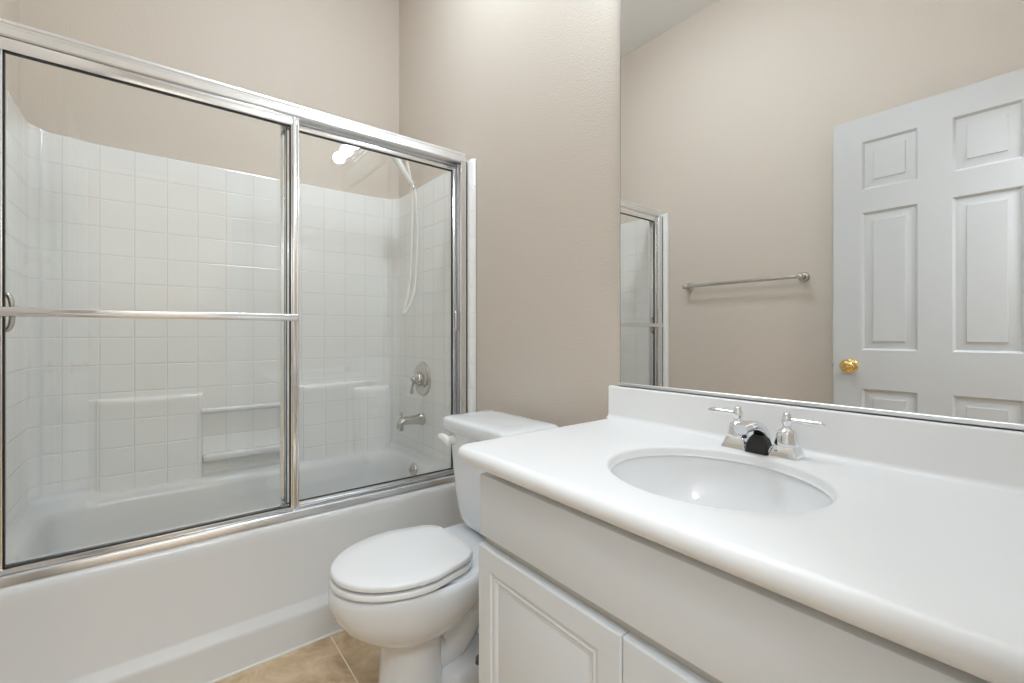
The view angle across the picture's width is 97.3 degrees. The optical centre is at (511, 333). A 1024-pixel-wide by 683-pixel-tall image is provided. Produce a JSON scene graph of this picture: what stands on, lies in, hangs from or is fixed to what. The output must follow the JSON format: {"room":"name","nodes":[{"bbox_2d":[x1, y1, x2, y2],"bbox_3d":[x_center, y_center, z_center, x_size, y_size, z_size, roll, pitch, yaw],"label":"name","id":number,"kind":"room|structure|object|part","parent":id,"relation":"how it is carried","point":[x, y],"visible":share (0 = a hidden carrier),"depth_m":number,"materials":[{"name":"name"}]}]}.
{"room":"bathroom","nodes":[
{"label":"bathroom","id":0,"kind":"room"},
{"bbox_2d":[0,0,19,109],"bbox_3d":[-0.784,-0.465,0.260,0.100,3.050,3.800,0,0,-38],"label":"wall","id":1,"kind":"structure","parent":0,"point":[9,9],"depth_m":1.61,"materials":[{"name":"beige paint"}]},
{"bbox_2d":[20,0,398,198],"bbox_3d":[-1.293,-0.465,2.216,1.524,3.050,0.100,0,0,-38],"label":"wall","id":2,"kind":"structure","parent":0,"point":[340,58],"depth_m":2.13,"materials":[{"name":"beige paint"}]},
{"bbox_2d":[216,631,379,682],"bbox_3d":[-0.146,1.110,0.763,1.724,0.100,3.800,0,0,-38],"label":"floor","id":3,"kind":"structure","parent":0,"point":[340,657],"depth_m":1.44,"materials":[{"name":"beige tile"}]},
{"bbox_2d":[0,89,475,682],"bbox_3d":[-0.996,0.137,1.839,1.522,1.853,0.855,0,0,-38],"label":"bathtub surround","id":4,"kind":"object","parent":3,"relation":"on","point":[117,428],"visible":0.75,"depth_m":1.87,"materials":[{"name":"white tile"}]},
{"bbox_2d":[0,447,463,682],"bbox_3d":[-0.997,0.850,1.841,1.518,0.420,0.847,0,0,-38],"label":"bathtub","id":5,"kind":"object","parent":4,"relation":"in","point":[212,610],"depth_m":1.47,"materials":[{"name":"white ceramic"}]},
{"bbox_2d":[0,18,466,587],"bbox_3d":[-0.794,-0.086,1.585,1.462,1.454,0.096,0,0,-38],"label":"sliding shower door","id":6,"kind":"structure","parent":4,"relation":"on","point":[16,39],"depth_m":1.49,"materials":[{"name":"silver metal"}]},
{"bbox_3d":[-1.313,-0.057,1.175,0.024,0.106,0.013,0,0,-38],"label":"pull handle","id":7,"kind":"part","parent":6,"relation":"part of","materials":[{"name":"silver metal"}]},
{"bbox_3d":[-1.041,0.617,1.374,0.724,0.023,0.020,0,0,-38],"label":"rail","id":8,"kind":"part","parent":6,"relation":"part of","materials":[{"name":"silver metal"}]},
{"bbox_3d":[-1.041,-0.747,1.374,0.724,0.033,0.020,0,0,-38],"label":"rail","id":9,"kind":"part","parent":6,"relation":"part of","materials":[{"name":"silver metal"}]},
{"bbox_3d":[-0.800,-0.788,1.591,1.462,0.049,0.062,0,0,-38],"label":"header rail","id":10,"kind":"part","parent":6,"relation":"part of","materials":[{"name":"silver metal"}]},
{"bbox_3d":[-0.538,0.617,1.815,0.716,0.023,0.020,0,0,-38],"label":"rail","id":11,"kind":"part","parent":6,"relation":"part of","materials":[{"name":"silver metal"}]},
{"bbox_3d":[-0.538,-0.747,1.815,0.716,0.025,0.020,0,0,-38],"label":"rail","id":12,"kind":"part","parent":6,"relation":"part of","materials":[{"name":"silver metal"}]},
{"bbox_3d":[-0.253,-0.058,2.014,0.010,0.096,0.019,0,0,-38],"label":"finger pull","id":13,"kind":"part","parent":6,"relation":"part of","materials":[{"name":"silver metal"}]},
{"bbox_2d":[203,444,279,461],"bbox_3d":[-1.258,0.556,2.112,0.317,0.032,0.054,0,0,-38],"label":"soap shelf","id":14,"kind":"object","parent":4,"relation":"attached to","point":[243,451],"depth_m":2.10,"materials":[{"name":"white"}]},
{"bbox_2d":[353,385,388,452],"bbox_3d":[-0.785,0.465,2.488,0.210,0.354,0.042,0,0,-38],"label":"corner shelf","id":15,"kind":"object","parent":4,"relation":"attached to","point":[370,402],"depth_m":2.47,"materials":[{"name":"white tile"}]},
{"bbox_2d":[397,413,424,430],"bbox_3d":[-0.520,0.444,2.309,0.136,0.092,0.066,0,0,-38],"label":"tub spout","id":16,"kind":"object","parent":4,"relation":"attached to","point":[419,418],"visible":1,"depth_m":2.29,"materials":[{"name":"grey metal"}]},
{"bbox_2d":[409,463,416,475],"bbox_3d":[-0.504,0.686,2.265,0.031,0.068,0.068,0,0,-38],"label":"overflow plate","id":17,"kind":"object","parent":4,"relation":"attached to","point":[413,468],"visible":0.92,"depth_m":2.26,"materials":[{"name":"grey metal"}]},
{"bbox_2d":[410,362,430,395],"bbox_3d":[-0.492,0.234,2.325,0.072,0.176,0.176,0,0,-38],"label":"shower valve","id":18,"kind":"object","parent":4,"relation":"attached to","point":[421,378],"visible":1,"depth_m":2.31,"materials":[{"name":"grey metal"}]},
{"bbox_3d":[-0.496,0.254,2.322,0.062,0.112,0.072,0,0,-38],"label":"lever handle","id":19,"kind":"part","parent":18,"relation":"part of","materials":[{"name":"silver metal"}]},
{"bbox_2d":[328,410,557,682],"bbox_3d":[-0.225,0.678,1.438,0.701,0.763,0.406,0,0,-38],"label":"toilet","id":20,"kind":"object","parent":3,"relation":"on","point":[411,593],"visible":0.77,"depth_m":1.28,"materials":[{"name":"white ceramic"}]},
{"bbox_3d":[-0.336,0.680,1.327,0.380,0.016,0.354,0,0,-38],"label":"seat","id":21,"kind":"part","parent":20,"relation":"part of","materials":[{"name":"white plastic"}]},
{"bbox_3d":[-0.333,0.655,1.330,0.382,0.020,0.348,0,0,-38],"label":"lid","id":22,"kind":"part","parent":20,"relation":"part of","materials":[{"name":"white plastic"}]},
{"bbox_3d":[-0.236,0.378,1.620,0.041,0.038,0.074,0,0,-38],"label":"flush lever","id":23,"kind":"part","parent":20,"relation":"part of","materials":[{"name":"white plastic"}]},
{"bbox_3d":[-0.044,0.515,1.581,0.219,0.350,0.372,0,0,-38],"label":"tank","id":24,"kind":"part","parent":20,"relation":"part of","materials":[{"name":"white ceramic"}]},
{"bbox_3d":[-0.049,0.323,1.577,0.238,0.052,0.406,0,0,-38],"label":"tank lid","id":25,"kind":"part","parent":20,"relation":"part of","materials":[{"name":"white ceramic"}]},
{"bbox_2d":[479,472,990,682],"bbox_3d":[0.403,0.679,0.860,0.538,0.762,0.868,0,0,-38],"label":"vanity cabinet","id":26,"kind":"object","parent":3,"relation":"on","point":[567,594],"visible":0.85,"depth_m":0.71,"materials":[{"name":"white paint"}]},
{"bbox_3d":[0.056,0.713,0.882,0.020,0.464,0.405,0,0,-38],"label":"cabinet door","id":27,"kind":"part","parent":26,"relation":"part of","materials":[{"name":"white paint"}]},
{"bbox_3d":[0.309,0.713,0.561,0.020,0.464,0.407,0,0,-38],"label":"cabinet door","id":28,"kind":"part","parent":26,"relation":"part of","materials":[{"name":"white paint"}]},
{"bbox_2d":[458,385,1023,682],"bbox_3d":[0.372,0.227,0.867,0.578,0.136,0.919,0,0,-38],"label":"countertop","id":29,"kind":"structure","parent":26,"relation":"on","point":[918,546],"depth_m":0.66,"materials":[{"name":"white stone"}]},
{"bbox_2d":[611,455,832,512],"bbox_3d":[0.370,0.346,0.840,0.392,0.139,0.420,0,0,-38],"label":"sink basin","id":30,"kind":"object","parent":29,"relation":"in","point":[712,482],"visible":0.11,"depth_m":0.98,"materials":[{"name":"white ceramic"}]},
{"bbox_2d":[708,406,825,460],"bbox_3d":[0.516,0.211,0.962,0.125,0.092,0.241,0,0,-38],"label":"faucet","id":31,"kind":"object","parent":29,"relation":"on","point":[786,445],"visible":1,"depth_m":0.94,"materials":[{"name":"silver metal"}]},
{"bbox_3d":[0.490,0.181,1.052,0.014,0.014,0.066,0,0,-38],"label":"lever","id":32,"kind":"part","parent":31,"relation":"part of","materials":[{"name":"silver metal"}]},
{"bbox_3d":[0.515,0.215,0.961,0.122,0.065,0.033,0,0,-38],"label":"spout","id":33,"kind":"part","parent":31,"relation":"part of","materials":[{"name":"silver metal"}]},
{"bbox_3d":[0.598,0.181,0.915,0.014,0.014,0.066,0,0,-38],"label":"lever","id":34,"kind":"part","parent":31,"relation":"part of","materials":[{"name":"silver metal"}]},
{"bbox_2d":[399,0,619,426],"bbox_3d":[0.491,-0.465,1.266,0.100,3.050,3.800,0,0,-38],"label":"wall","id":35,"kind":"structure","parent":0,"point":[528,90],"depth_m":1.70,"materials":[{"name":"beige paint"}]},
{"bbox_2d":[387,155,418,314],"bbox_3d":[-0.536,-0.547,2.290,0.243,0.905,0.086,0,0,-38],"label":"shower","id":36,"kind":"object","parent":35,"relation":"attached to","point":[407,175],"visible":0.66,"depth_m":2.32,"materials":[{"name":"white plastic"}]},
{"bbox_2d":[606,385,1023,494],"bbox_3d":[0.586,0.210,1.036,0.032,0.102,0.919,0,0,-38],"label":"backsplash","id":37,"kind":"structure","parent":35,"relation":"attached to","point":[990,458],"depth_m":0.89,"materials":[{"name":"white stone"}]},
{"bbox_2d":[619,0,1023,431],"bbox_3d":[0.604,-0.448,1.032,0.012,1.214,0.883,0,0,-38],"label":"wall mirror","id":38,"kind":"object","parent":35,"relation":"attached to","point":[822,201],"visible":1,"depth_m":0.95,"materials":[{"name":"silver mirror"}]}
]}

